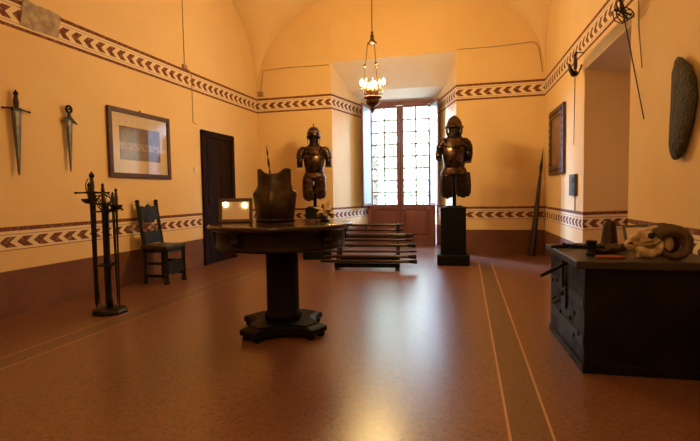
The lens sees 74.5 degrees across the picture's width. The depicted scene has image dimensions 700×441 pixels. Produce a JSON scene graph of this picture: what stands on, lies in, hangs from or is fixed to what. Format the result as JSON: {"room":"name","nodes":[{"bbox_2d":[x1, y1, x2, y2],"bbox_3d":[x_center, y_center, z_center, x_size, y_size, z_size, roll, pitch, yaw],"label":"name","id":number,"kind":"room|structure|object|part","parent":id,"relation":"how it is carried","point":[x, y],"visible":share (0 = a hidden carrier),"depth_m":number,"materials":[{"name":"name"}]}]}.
{"room":"historic interior","nodes":[
{"label":"historic interior","id":0,"kind":"room"},
{"bbox_2d":[0,0,257,318],"bbox_3d":[-3.243,-1.731,4.026,0.300,5.200,10.406,0,3,16],"label":"wall","id":1,"kind":"structure","parent":0,"point":[126,54],"depth_m":5.12,"materials":[{"name":"paint"}]},
{"bbox_2d":[1,89,30,174],"bbox_3d":[-3.011,-0.797,4.166,0.045,0.772,0.271,0,3,16],"label":"dagger","id":2,"kind":"object","parent":1,"relation":"attached to","point":[16,112],"visible":1,"depth_m":4.16,"materials":[{"name":"metal"}]},
{"bbox_3d":[-3.010,-0.711,4.170,0.014,0.600,0.104,0,3,16],"label":"blade","id":3,"kind":"part","parent":2,"relation":"part of","materials":[{"name":"silver metal"}]},
{"bbox_2d":[20,0,60,36],"bbox_3d":[-2.968,-1.935,4.421,0.012,0.265,0.436,0,3,16],"label":"fragment","id":4,"kind":"object","parent":1,"relation":"attached to","point":[34,17],"visible":1,"depth_m":4.40,"materials":[{"name":"beige stone"}]},
{"bbox_2d":[61,105,77,171],"bbox_3d":[-2.860,-0.838,4.697,0.036,0.674,0.190,0,2,16],"label":"dagger","id":5,"kind":"object","parent":1,"relation":"attached to","point":[69,120],"visible":1,"depth_m":4.69,"materials":[{"name":"metal"}]},
{"bbox_3d":[-2.859,-0.771,4.699,0.014,0.540,0.084,0,2,16],"label":"blade","id":6,"kind":"part","parent":5,"relation":"part of","materials":[{"name":"silver metal"}]},
{"bbox_2d":[106,105,171,178],"bbox_3d":[-2.588,-0.943,5.715,0.036,0.835,1.070,0,3,16],"label":"framed print","id":7,"kind":"object","parent":1,"relation":"attached to","point":[138,143],"visible":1,"depth_m":5.63,"materials":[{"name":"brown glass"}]},
{"bbox_2d":[182,0,184,63],"bbox_3d":[-2.371,-2.953,6.515,0.010,1.470,0.012,0,3,14],"label":"cable","id":8,"kind":"object","parent":1,"relation":"attached to","point":[182,0],"visible":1,"depth_m":6.53,"materials":[{"name":"beige plastic"}]},
{"bbox_2d":[187,69,196,124],"bbox_3d":[-2.314,-1.804,6.716,0.012,0.780,0.222,0,3,16],"label":"cable","id":9,"kind":"object","parent":1,"relation":"attached to","point":[187,69],"visible":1,"depth_m":6.73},
{"bbox_2d":[200,129,237,264],"bbox_3d":[-2.079,-0.370,7.419,0.080,2.060,0.940,0,3,16],"label":"door","id":10,"kind":"structure","parent":1,"relation":"in","point":[217,149],"depth_m":7.26,"materials":[{"name":"brown wood"}]},
{"bbox_2d":[331,63,367,249],"bbox_3d":[-0.045,-1.246,9.120,0.200,3.550,1.553,1,4,28],"label":"wall","id":11,"kind":"structure","parent":0,"point":[346,107],"depth_m":8.89,"materials":[{"name":"paint"}]},
{"bbox_2d":[366,99,435,244],"bbox_3d":[1.047,-0.971,9.472,1.390,2.925,0.200,0,3,14],"label":"door","id":12,"kind":"structure","parent":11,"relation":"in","point":[417,219],"depth_m":9.45,"materials":[{"name":"brown wood"}]},
{"bbox_2d":[361,103,371,205],"bbox_3d":[0.333,-1.314,9.324,0.044,2.030,0.509,0,3,21],"label":"shutter","id":13,"kind":"object","parent":12,"relation":"attached to","point":[365,109],"visible":0.98,"depth_m":9.28,"materials":[{"name":"paint"}]},
{"bbox_3d":[0.338,-1.314,9.322,0.020,1.950,0.458,0,3,21],"label":"panel","id":14,"kind":"part","parent":13,"relation":"part of","materials":[{"name":"paint"}]},
{"bbox_3d":[0.740,0.045,9.629,0.505,0.580,0.050,0,3,14],"label":"panel","id":15,"kind":"part","parent":12,"relation":"part of","materials":[{"name":"brown wood"}]},
{"bbox_3d":[1.368,0.044,9.470,0.500,0.580,0.050,0,3,14],"label":"panel","id":16,"kind":"part","parent":12,"relation":"part of","materials":[{"name":"brown wood"}]},
{"bbox_2d":[430,98,438,204],"bbox_3d":[1.654,-1.316,8.991,0.044,2.030,0.534,-1,3,-5],"label":"shutter","id":17,"kind":"object","parent":12,"relation":"attached to","point":[434,105],"visible":0.93,"depth_m":8.96,"materials":[{"name":"paint"}]},
{"bbox_2d":[0,244,699,440],"bbox_3d":[0.477,0.932,3.718,8.100,0.200,11.920,0,3,14],"label":"floor","id":18,"kind":"structure","parent":0,"point":[425,350],"depth_m":2.80,"materials":[{"name":"stone"}]},
{"bbox_2d":[92,202,127,316],"bbox_3d":[-2.212,0.337,4.201,0.286,1.020,0.286,0,3,14],"label":"stand","id":19,"kind":"object","parent":18,"relation":"on","point":[112,310],"visible":0.74,"depth_m":4.18,"materials":[{"name":"metal"}]},
{"bbox_2d":[81,182,100,306],"bbox_3d":[-2.365,0.223,4.224,0.150,1.149,0.148,1,4,35],"label":"sword","id":20,"kind":"object","parent":19,"relation":"on","point":[86,201],"visible":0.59,"depth_m":4.18,"materials":[{"name":"metal"}]},
{"bbox_2d":[74,171,109,307],"bbox_3d":[-2.308,0.179,4.154,0.281,1.243,0.046,-2,3,-29],"label":"sword","id":21,"kind":"object","parent":19,"relation":"in","point":[92,194],"visible":0.98,"depth_m":4.15,"materials":[{"name":"metal"}]},
{"bbox_3d":[-2.306,0.276,4.157,0.050,1.050,0.016,-2,2,-29],"label":"blade","id":22,"kind":"part","parent":21,"relation":"part of","materials":[{"name":"metal"}]},
{"bbox_2d":[96,188,110,307],"bbox_3d":[-2.202,0.255,4.147,0.096,1.089,0.092,0,3,15],"label":"sword","id":23,"kind":"object","parent":19,"relation":"on","point":[103,204],"visible":0.98,"depth_m":4.12,"materials":[{"name":"metal"}]},
{"bbox_3d":[-2.197,0.325,4.130,0.034,0.951,0.010,-2,1,-29],"label":"blade","id":24,"kind":"part","parent":23,"relation":"part of","materials":[{"name":"metal"}]},
{"bbox_2d":[96,183,110,205],"bbox_3d":[-2.267,0.223,4.272,0.152,1.141,0.104,-1,4,2],"label":"sword","id":25,"kind":"object","parent":19,"relation":"on","point":[102,184],"visible":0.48,"depth_m":4.23,"materials":[{"name":"metal"}]},
{"bbox_3d":[-2.213,0.313,4.200,0.068,0.972,0.066,0,3,14],"label":"post","id":26,"kind":"part","parent":19,"relation":"part of","materials":[{"name":"wood"}]},
{"bbox_2d":[109,192,118,302],"bbox_3d":[-2.166,0.264,4.247,0.091,1.059,0.028,-3,5,-29],"label":"sword","id":27,"kind":"object","parent":19,"relation":"on","point":[112,193],"visible":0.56,"depth_m":4.24,"materials":[{"name":"metal"}]},
{"bbox_3d":[-2.165,0.326,4.251,0.026,0.935,0.008,-3,5,-29],"label":"blade","id":28,"kind":"part","parent":27,"relation":"part of","materials":[{"name":"metal"}]},
{"bbox_2d":[109,188,123,307],"bbox_3d":[-2.109,0.250,4.187,0.109,1.091,0.110,-3,4,-36],"label":"sword","id":29,"kind":"object","parent":19,"relation":"on","point":[116,207],"visible":1,"depth_m":4.17,"materials":[{"name":"metal"}]},
{"bbox_3d":[-2.110,0.333,4.186,0.026,0.925,0.008,0,3,12],"label":"blade","id":30,"kind":"part","parent":29,"relation":"part of","materials":[{"name":"metal"}]},
{"bbox_2d":[135,199,186,284],"bbox_3d":[-2.340,0.250,5.712,0.451,1.025,0.410,0,3,16],"label":"carved chair","id":31,"kind":"object","parent":18,"relation":"on","point":[147,213],"visible":1,"depth_m":5.64,"materials":[{"name":"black wood"}]},
{"bbox_3d":[-2.536,0.260,5.596,0.137,1.025,0.060,0,3,16],"label":"post","id":32,"kind":"part","parent":31,"relation":"part of","materials":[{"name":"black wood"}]},
{"bbox_3d":[-2.507,-0.090,5.738,0.058,0.232,0.300,0,3,16],"label":"crest panel","id":33,"kind":"part","parent":31,"relation":"part of","materials":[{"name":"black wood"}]},
{"bbox_3d":[-2.466,0.198,5.745,0.044,0.169,0.310,0,3,16],"label":"panel","id":34,"kind":"part","parent":31,"relation":"part of","materials":[{"name":"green wood"}]},
{"bbox_3d":[-2.446,0.240,5.913,0.137,1.025,0.060,0,3,16],"label":"post","id":35,"kind":"part","parent":31,"relation":"part of","materials":[{"name":"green wood"}]},
{"bbox_3d":[-2.307,0.312,5.706,0.375,0.040,0.390,0,3,16],"label":"seat","id":36,"kind":"part","parent":31,"relation":"part of","materials":[{"name":"leather"}]},
{"bbox_3d":[-2.303,0.503,5.717,0.334,0.352,0.358,0,3,16],"label":"rail","id":37,"kind":"part","parent":31,"relation":"part of","materials":[{"name":"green wood"}]},
{"bbox_3d":[-2.202,0.557,5.519,0.057,0.430,0.057,-3,4,-29],"label":"leg","id":38,"kind":"part","parent":31,"relation":"part of","materials":[{"name":"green wood"}]},
{"bbox_3d":[-2.111,0.537,5.836,0.057,0.430,0.057,-3,4,-29],"label":"leg","id":39,"kind":"part","parent":31,"relation":"part of","materials":[{"name":"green wood"}]},
{"bbox_2d":[266,145,270,173],"bbox_3d":[-1.359,-0.368,8.165,0.229,1.952,0.072,0,3,20],"label":"halberd","id":40,"kind":"object","parent":18,"relation":"on","point":[268,161],"visible":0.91,"depth_m":8.14,"materials":[{"name":"metal"}]},
{"bbox_2d":[207,219,352,342],"bbox_3d":[-0.523,0.436,3.568,1.100,0.840,1.100,-1,3,-8],"label":"pedestal table","id":41,"kind":"object","parent":18,"relation":"on","point":[281,242],"visible":0.98,"depth_m":3.34,"materials":[{"name":"brown wood"}]},
{"bbox_2d":[219,198,252,222],"bbox_3d":[-0.913,-0.081,3.688,0.262,0.194,0.117,-1,3,-8],"label":"framed document","id":42,"kind":"object","parent":41,"relation":"on","point":[231,210],"visible":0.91,"depth_m":3.66,"materials":[{"name":"wood"}]},
{"bbox_2d":[253,168,296,221],"bbox_3d":[-0.615,-0.209,3.757,0.272,0.428,0.260,-3,4,-35],"label":"breastplate","id":43,"kind":"object","parent":41,"relation":"on","point":[274,196],"visible":1,"depth_m":3.68,"materials":[{"name":"metal"}]},
{"bbox_2d":[313,200,335,221],"bbox_3d":[-0.204,-0.082,3.642,0.178,0.175,0.179,0,3,14],"label":"flower","id":44,"kind":"object","parent":41,"relation":"on","point":[324,210],"visible":0.99,"depth_m":3.61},
{"bbox_2d":[303,207,331,259],"bbox_3d":[-0.546,0.202,7.672,0.460,0.841,0.460,-1,3,-3],"label":"pedestal","id":45,"kind":"object","parent":18,"relation":"on","point":[311,213],"visible":0.35,"depth_m":7.47,"materials":[{"name":"black wood"}]},
{"bbox_2d":[296,123,331,207],"bbox_3d":[-0.590,-0.909,7.587,0.592,1.385,0.336,-1,3,-1],"label":"suit","id":46,"kind":"object","parent":45,"relation":"on","point":[314,156],"visible":1,"depth_m":7.50,"materials":[{"name":"metal"}]},
{"bbox_3d":[-0.821,-0.975,7.589,0.118,0.214,0.128,-1,3,-1],"label":"arm plate","id":47,"kind":"part","parent":46,"relation":"part of","materials":[{"name":"metal"}]},
{"bbox_3d":[-0.585,-0.549,7.646,0.220,0.660,0.220,-1,3,-1],"label":"post","id":48,"kind":"part","parent":46,"relation":"part of","materials":[{"name":"black metal"}]},
{"bbox_3d":[-0.362,-0.983,7.595,0.118,0.214,0.128,-1,3,-1],"label":"arm plate","id":49,"kind":"part","parent":46,"relation":"part of","materials":[{"name":"metal"}]},
{"bbox_2d":[334,226,399,270],"bbox_3d":[0.255,0.372,6.511,0.900,0.635,0.437,0,3,8],"label":"rack","id":50,"kind":"object","parent":18,"relation":"on","point":[336,265],"visible":0.7,"depth_m":6.36,"materials":[{"name":"black wood"}]},
{"bbox_3d":[-0.165,0.432,6.540,0.060,0.524,0.364,0,3,8],"label":"leg","id":51,"kind":"part","parent":50,"relation":"part of","materials":[{"name":"brown wood"}]},
{"bbox_2d":[320,259,416,263],"bbox_3d":[0.249,0.560,6.303,1.327,0.061,0.065,0,3,8],"label":"wooden pole","id":52,"kind":"object","parent":50,"relation":"on","point":[414,261],"visible":1,"depth_m":6.28,"materials":[{"name":"wood"}]},
{"bbox_2d":[323,254,415,258],"bbox_3d":[0.268,0.502,6.399,1.297,0.061,0.065,0,3,8],"label":"wooden pole","id":53,"kind":"object","parent":50,"relation":"on","point":[324,256],"visible":0.99,"depth_m":6.38,"materials":[{"name":"wood"}]},
{"bbox_2d":[325,250,416,252],"bbox_3d":[0.290,0.434,6.452,1.287,0.030,0.032,0,3,8],"label":"wooden pole","id":54,"kind":"object","parent":50,"relation":"on","point":[363,251],"visible":1,"depth_m":6.43,"materials":[{"name":"wood"}]},
{"bbox_2d":[347,229,402,230],"bbox_3d":[0.213,0.137,6.577,1.102,0.030,0.032,0,3,8],"label":"wooden pole","id":55,"kind":"object","parent":50,"relation":"on","point":[347,229],"visible":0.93,"depth_m":6.54,"materials":[{"name":"wood"}]},
{"bbox_2d":[351,224,403,225],"bbox_3d":[0.217,0.067,6.573,1.112,0.033,0.035,0,3,9],"label":"wooden pole","id":56,"kind":"object","parent":50,"relation":"on","point":[352,224],"visible":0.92,"depth_m":6.53,"materials":[{"name":"wood"}]},
{"bbox_2d":[342,243,415,247],"bbox_3d":[0.287,0.351,6.498,1.267,0.061,0.065,0,3,8],"label":"wooden pole","id":57,"kind":"object","parent":50,"relation":"on","point":[413,245],"visible":0.91,"depth_m":6.46,"materials":[{"name":"wood"}]},
{"bbox_2d":[345,239,412,240],"bbox_3d":[0.277,0.279,6.536,1.237,0.035,0.038,0,3,8],"label":"wooden pole","id":58,"kind":"object","parent":50,"relation":"on","point":[345,239],"visible":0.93,"depth_m":6.50,"materials":[{"name":"wood"}]},
{"bbox_2d":[346,233,412,237],"bbox_3d":[0.279,0.217,6.557,1.237,0.066,0.069,0,3,8],"label":"wooden pole","id":59,"kind":"object","parent":50,"relation":"on","point":[354,235],"visible":0.92,"depth_m":6.51,"materials":[{"name":"wood"}]},
{"bbox_3d":[0.666,0.426,6.416,0.060,0.524,0.364,0,3,8],"label":"leg","id":60,"kind":"part","parent":50,"relation":"part of","materials":[{"name":"brown wood"}]},
{"bbox_2d":[437,206,469,265],"bbox_3d":[1.527,0.218,6.808,0.460,0.841,0.460,0,3,12],"label":"pedestal","id":61,"kind":"object","parent":18,"relation":"on","point":[453,252],"visible":0.98,"depth_m":6.62,"materials":[{"name":"black wood"}]},
{"bbox_2d":[435,115,472,206],"bbox_3d":[1.522,-0.874,6.735,0.538,1.345,0.356,0,3,13],"label":"suit","id":62,"kind":"object","parent":61,"relation":"on","point":[455,150],"visible":1,"depth_m":6.63,"materials":[{"name":"metal"}]},
{"bbox_3d":[1.307,-0.976,6.718,0.128,0.220,0.224,0,3,13],"label":"arm plate","id":63,"kind":"part","parent":62,"relation":"part of","materials":[{"name":"metal"}]},
{"bbox_3d":[1.537,-0.534,6.781,0.220,0.660,0.220,0,3,13],"label":"post","id":64,"kind":"part","parent":62,"relation":"part of","materials":[{"name":"black metal"}]},
{"bbox_3d":[1.716,-0.962,6.678,0.133,0.253,0.149,0,3,13],"label":"arm plate","id":65,"kind":"part","parent":62,"relation":"part of","materials":[{"name":"metal"}]},
{"bbox_2d":[528,151,542,255],"bbox_3d":[3.011,-0.306,7.457,0.234,1.775,0.112,-1,3,4],"label":"spear","id":66,"kind":"object","parent":18,"relation":"on","point":[532,246],"visible":0.99,"depth_m":7.45,"materials":[{"name":"wood"}]},
{"bbox_2d":[540,244,699,380],"bbox_3d":[1.680,0.527,2.979,0.898,0.655,0.935,0,3,14],"label":"wooden chest","id":67,"kind":"object","parent":18,"relation":"on","point":[633,316],"visible":0.96,"depth_m":2.58,"materials":[{"name":"wood"}]},
{"bbox_3d":[1.459,0.558,3.266,0.051,0.043,0.146,0,3,14],"label":"handle","id":68,"kind":"part","parent":67,"relation":"part of","materials":[{"name":"metal"}]},
{"bbox_3d":[1.424,0.493,3.080,0.042,0.160,0.140,0,3,14],"label":"lock plate","id":69,"kind":"part","parent":67,"relation":"part of","materials":[{"name":"metal"}]},
{"bbox_2d":[551,242,583,247],"bbox_3d":[1.512,0.171,3.195,0.250,0.040,0.076,-1,3,0],"label":"fitting","id":70,"kind":"object","parent":67,"relation":"on","point":[563,245],"visible":0.88,"depth_m":3.18,"materials":[{"name":"black metal"}]},
{"bbox_2d":[577,243,586,247],"bbox_3d":[1.651,0.168,3.105,0.212,0.044,0.038,2,4,40],"label":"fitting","id":71,"kind":"object","parent":67,"relation":"on","point":[578,245],"visible":0.21,"depth_m":3.15,"materials":[{"name":"black metal"}]},
{"bbox_2d":[583,240,604,255],"bbox_3d":[1.479,0.167,2.788,0.124,0.092,0.068,0,3,14],"label":"mortar","id":72,"kind":"object","parent":67,"relation":"on","point":[591,246],"visible":1,"depth_m":2.77,"materials":[{"name":"metal"}]},
{"bbox_2d":[600,219,617,243],"bbox_3d":[1.787,0.089,3.170,0.124,0.194,0.124,0,3,14],"label":"bell","id":73,"kind":"object","parent":67,"relation":"on","point":[609,231],"visible":0.85,"depth_m":3.13,"materials":[{"name":"metal"}]},
{"bbox_2d":[596,243,621,253],"bbox_3d":[1.596,0.174,2.908,0.194,0.060,0.139,-1,3,-3],"label":"pouch","id":74,"kind":"object","parent":67,"relation":"on","point":[609,248],"visible":0.74,"depth_m":2.86,"materials":[{"name":"brown leather"}]},
{"bbox_2d":[595,255,625,258],"bbox_3d":[1.496,0.208,2.642,0.158,0.023,0.029,0,3,17],"label":"strap","id":75,"kind":"object","parent":67,"relation":"on","point":[596,256],"visible":1,"depth_m":2.63,"materials":[{"name":"leather"}]},
{"bbox_2d":[611,243,625,250],"bbox_3d":[1.754,0.173,3.009,0.132,0.046,0.110,-3,4,-37],"label":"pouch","id":76,"kind":"object","parent":67,"relation":"on","point":[620,246],"visible":0.45,"depth_m":2.97,"materials":[{"name":"brown leather"}]},
{"bbox_3d":[1.739,0.222,2.945,0.767,0.045,0.935,0,3,14],"label":"lid","id":77,"kind":"part","parent":67,"relation":"part of","materials":[{"name":"brown wood"}]},
{"bbox_3d":[1.762,0.828,2.993,0.723,0.050,0.883,0,3,14],"label":"plinth moulding","id":78,"kind":"part","parent":67,"relation":"part of","materials":[{"name":"black wood"}]},
{"bbox_2d":[622,224,647,249],"bbox_3d":[1.891,0.110,3.050,0.180,0.164,0.086,-1,3,-6],"label":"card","id":79,"kind":"object","parent":67,"relation":"on","point":[628,230],"visible":0.36,"depth_m":3.04,"materials":[{"name":"paper"}]},
{"bbox_2d":[625,223,694,259],"bbox_3d":[1.768,0.115,2.655,0.318,0.200,0.231,0,3,14],"label":"skull","id":80,"kind":"object","parent":67,"relation":"on","point":[648,242],"visible":1,"depth_m":2.60},
{"bbox_2d":[648,233,654,238],"bbox_3d":[1.710,0.087,2.610,0.039,0.038,0.019,0,3,14],"label":"socket","id":81,"kind":"object","parent":80,"relation":"attached to","point":[650,235],"depth_m":2.60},
{"bbox_2d":[231,0,549,79],"bbox_3d":[-0.580,-3.035,3.128,5.738,1.961,10.333,0,3,14],"label":"ceiling","id":82,"kind":"structure","parent":0,"point":[262,21],"depth_m":8.01,"materials":[{"name":"paint"}]},
{"bbox_2d":[360,0,384,112],"bbox_3d":[0.273,-2.731,5.808,0.249,2.732,0.237,2,4,41],"label":"chandelier","id":83,"kind":"object","parent":82,"relation":"hanging from","point":[372,97],"visible":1,"depth_m":5.82,"materials":[{"name":"metal"}]},
{"bbox_3d":[0.291,-1.620,5.872,0.176,0.088,0.176,0,3,14],"label":"dish","id":84,"kind":"part","parent":83,"relation":"part of","materials":[{"name":"brown metal"}]},
{"bbox_3d":[0.293,-1.474,5.880,0.226,0.213,0.226,0,3,14],"label":"lamp shade","id":85,"kind":"part","parent":83,"relation":"part of","materials":[{"name":"brown metal"}]},
{"bbox_3d":[0.319,-1.915,5.783,0.035,0.650,0.043,0,3,14],"label":"hanging rod","id":86,"kind":"part","parent":83,"relation":"part of","materials":[{"name":"brown metal"}]},
{"bbox_2d":[332,51,455,102],"bbox_3d":[0.907,-2.799,8.770,2.400,0.800,1.490,0,3,14],"label":"ceiling","id":87,"kind":"structure","parent":0,"point":[423,76],"depth_m":8.42,"materials":[{"name":"paint"}]},
{"bbox_2d":[256,0,544,254],"bbox_3d":[0.887,-2.035,8.197,5.373,5.200,0.337,0,3,14],"label":"wall","id":88,"kind":"structure","parent":0,"point":[500,91],"depth_m":7.81,"materials":[{"name":"paint"}]},
{"bbox_2d":[257,91,262,96],"bbox_3d":[-1.680,-2.369,8.630,0.100,0.090,0.040,0,3,14],"label":"junction box","id":89,"kind":"object","parent":88,"relation":"attached to","point":[260,94],"visible":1,"depth_m":8.61,"materials":[{"name":"beige plastic"}]},
{"bbox_2d":[261,65,323,86],"bbox_3d":[-1.032,-2.618,8.469,1.345,0.416,0.013,0,3,14],"label":"cable","id":90,"kind":"object","parent":88,"relation":"attached to","point":[314,65],"visible":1,"depth_m":8.48,"materials":[{"name":"beige plastic"}]},
{"bbox_2d":[457,41,542,71],"bbox_3d":[2.466,-2.657,7.609,1.360,0.501,0.012,0,3,14],"label":"cable","id":91,"kind":"object","parent":88,"relation":"attached to","point":[531,41],"visible":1,"depth_m":7.54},
{"bbox_2d":[436,53,455,245],"bbox_3d":[1.880,-1.250,8.647,0.200,3.550,1.560,-1,3,-3],"label":"wall","id":92,"kind":"structure","parent":0,"point":[447,96],"depth_m":8.61,"materials":[{"name":"paint"}]},
{"bbox_2d":[583,69,630,243],"bbox_3d":[3.697,-0.545,5.655,2.194,2.425,0.200,-2,3,-16],"label":"wall","id":93,"kind":"structure","parent":0,"point":[607,93],"depth_m":5.33,"materials":[{"name":"paint"}]},
{"bbox_2d":[585,10,631,71],"bbox_3d":[3.475,-1.748,4.476,1.951,0.132,3.170,0,3,14],"label":"ceiling","id":94,"kind":"structure","parent":0,"point":[617,56],"depth_m":4.68,"materials":[{"name":"paint"}]},
{"bbox_2d":[544,0,699,258],"bbox_3d":[2.195,-1.731,2.514,0.300,5.200,10.140,0,3,13],"label":"wall","id":95,"kind":"structure","parent":0,"point":[661,188],"depth_m":3.66,"materials":[{"name":"paint"}]},
{"bbox_2d":[548,101,565,175],"bbox_3d":[2.933,-1.127,6.546,0.052,0.940,0.940,0,3,13],"label":"framed picture","id":96,"kind":"object","parent":95,"relation":"attached to","point":[557,117],"visible":1,"depth_m":6.43},
{"bbox_2d":[569,174,577,195],"bbox_3d":[2.730,-0.435,5.637,0.049,0.260,0.260,0,3,13],"label":"thermostat box","id":97,"kind":"object","parent":95,"relation":"attached to","point":[573,178],"visible":1,"depth_m":5.54,"materials":[{"name":"grey plastic"}]},
{"bbox_2d":[638,0,641,67],"bbox_3d":[2.293,-1.647,3.639,0.009,0.901,0.128,0,3,12],"label":"cable","id":98,"kind":"object","parent":95,"relation":"attached to","point":[638,0],"visible":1,"depth_m":3.65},
{"bbox_2d":[668,57,696,159],"bbox_3d":[2.091,-0.717,2.893,0.080,0.655,0.311,0,3,13],"label":"shield","id":99,"kind":"object","parent":95,"relation":"attached to","point":[683,99],"visible":1,"depth_m":2.86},
{"bbox_3d":[2.605,-1.907,5.228,0.103,0.018,0.012,0,3,14],"label":"wall hook","id":100,"kind":"object","parent":95,"relation":"attached to","visible":0},
{"bbox_2d":[568,52,581,124],"bbox_3d":[2.574,-1.392,5.272,0.187,1.047,0.054,-2,4,-19],"label":"rapier","id":101,"kind":"object","parent":100,"relation":"hanging from","point":[572,72],"visible":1,"depth_m":5.23,"materials":[{"name":"metal"}]},
{"bbox_3d":[2.575,-1.294,5.279,0.014,0.850,0.006,-2,4,-19],"label":"blade","id":102,"kind":"part","parent":101,"relation":"part of","materials":[{"name":"metal"}]},
{"bbox_3d":[2.234,-1.798,3.681,0.141,0.028,0.012,0,3,14],"label":"wall hook","id":103,"kind":"object","parent":95,"relation":"attached to","visible":0},
{"bbox_2d":[612,0,643,118],"bbox_3d":[2.178,-1.289,3.631,0.174,1.023,0.296,0,3,13],"label":"rapier","id":104,"kind":"object","parent":103,"relation":"hanging from","point":[622,10],"visible":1,"depth_m":3.65,"materials":[{"name":"metal"}]},
{"bbox_3d":[2.211,-1.220,3.593,0.016,0.916,0.008,2,-13,-23],"label":"blade","id":105,"kind":"part","parent":104,"relation":"part of","materials":[{"name":"metal"}]},
{"label":"outside","id":106,"kind":"structure","parent":0,"visible":0},
{"bbox_3d":[3.906,0.175,19.533,26.000,0.100,20.300,0,3,14],"label":"ground","id":107,"kind":"structure","parent":106,"visible":0},
{"bbox_2d":[372,109,412,204],"bbox_3d":[0.713,-1.877,14.681,2.611,4.667,2.617,0,3,14],"label":"tree","id":108,"kind":"object","parent":107,"relation":"on","point":[376,187],"visible":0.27,"depth_m":14.49,"materials":[{"name":"grey plant"}]},
{"bbox_2d":[373,195,427,204],"bbox_3d":[1.259,0.072,10.122,1.800,1.262,0.040,0,3,14],"label":"balcony railing","id":109,"kind":"object","parent":107,"relation":"on","point":[412,201],"visible":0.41,"depth_m":10.13,"materials":[{"name":"metal"}]},
{"bbox_2d":[392,135,428,203],"bbox_3d":[3.002,-1.408,16.728,3.005,3.430,3.013,0,3,14],"label":"tree","id":110,"kind":"object","parent":107,"relation":"on","point":[422,171],"visible":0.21,"depth_m":16.47,"materials":[{"name":"grey plant"}]}
]}

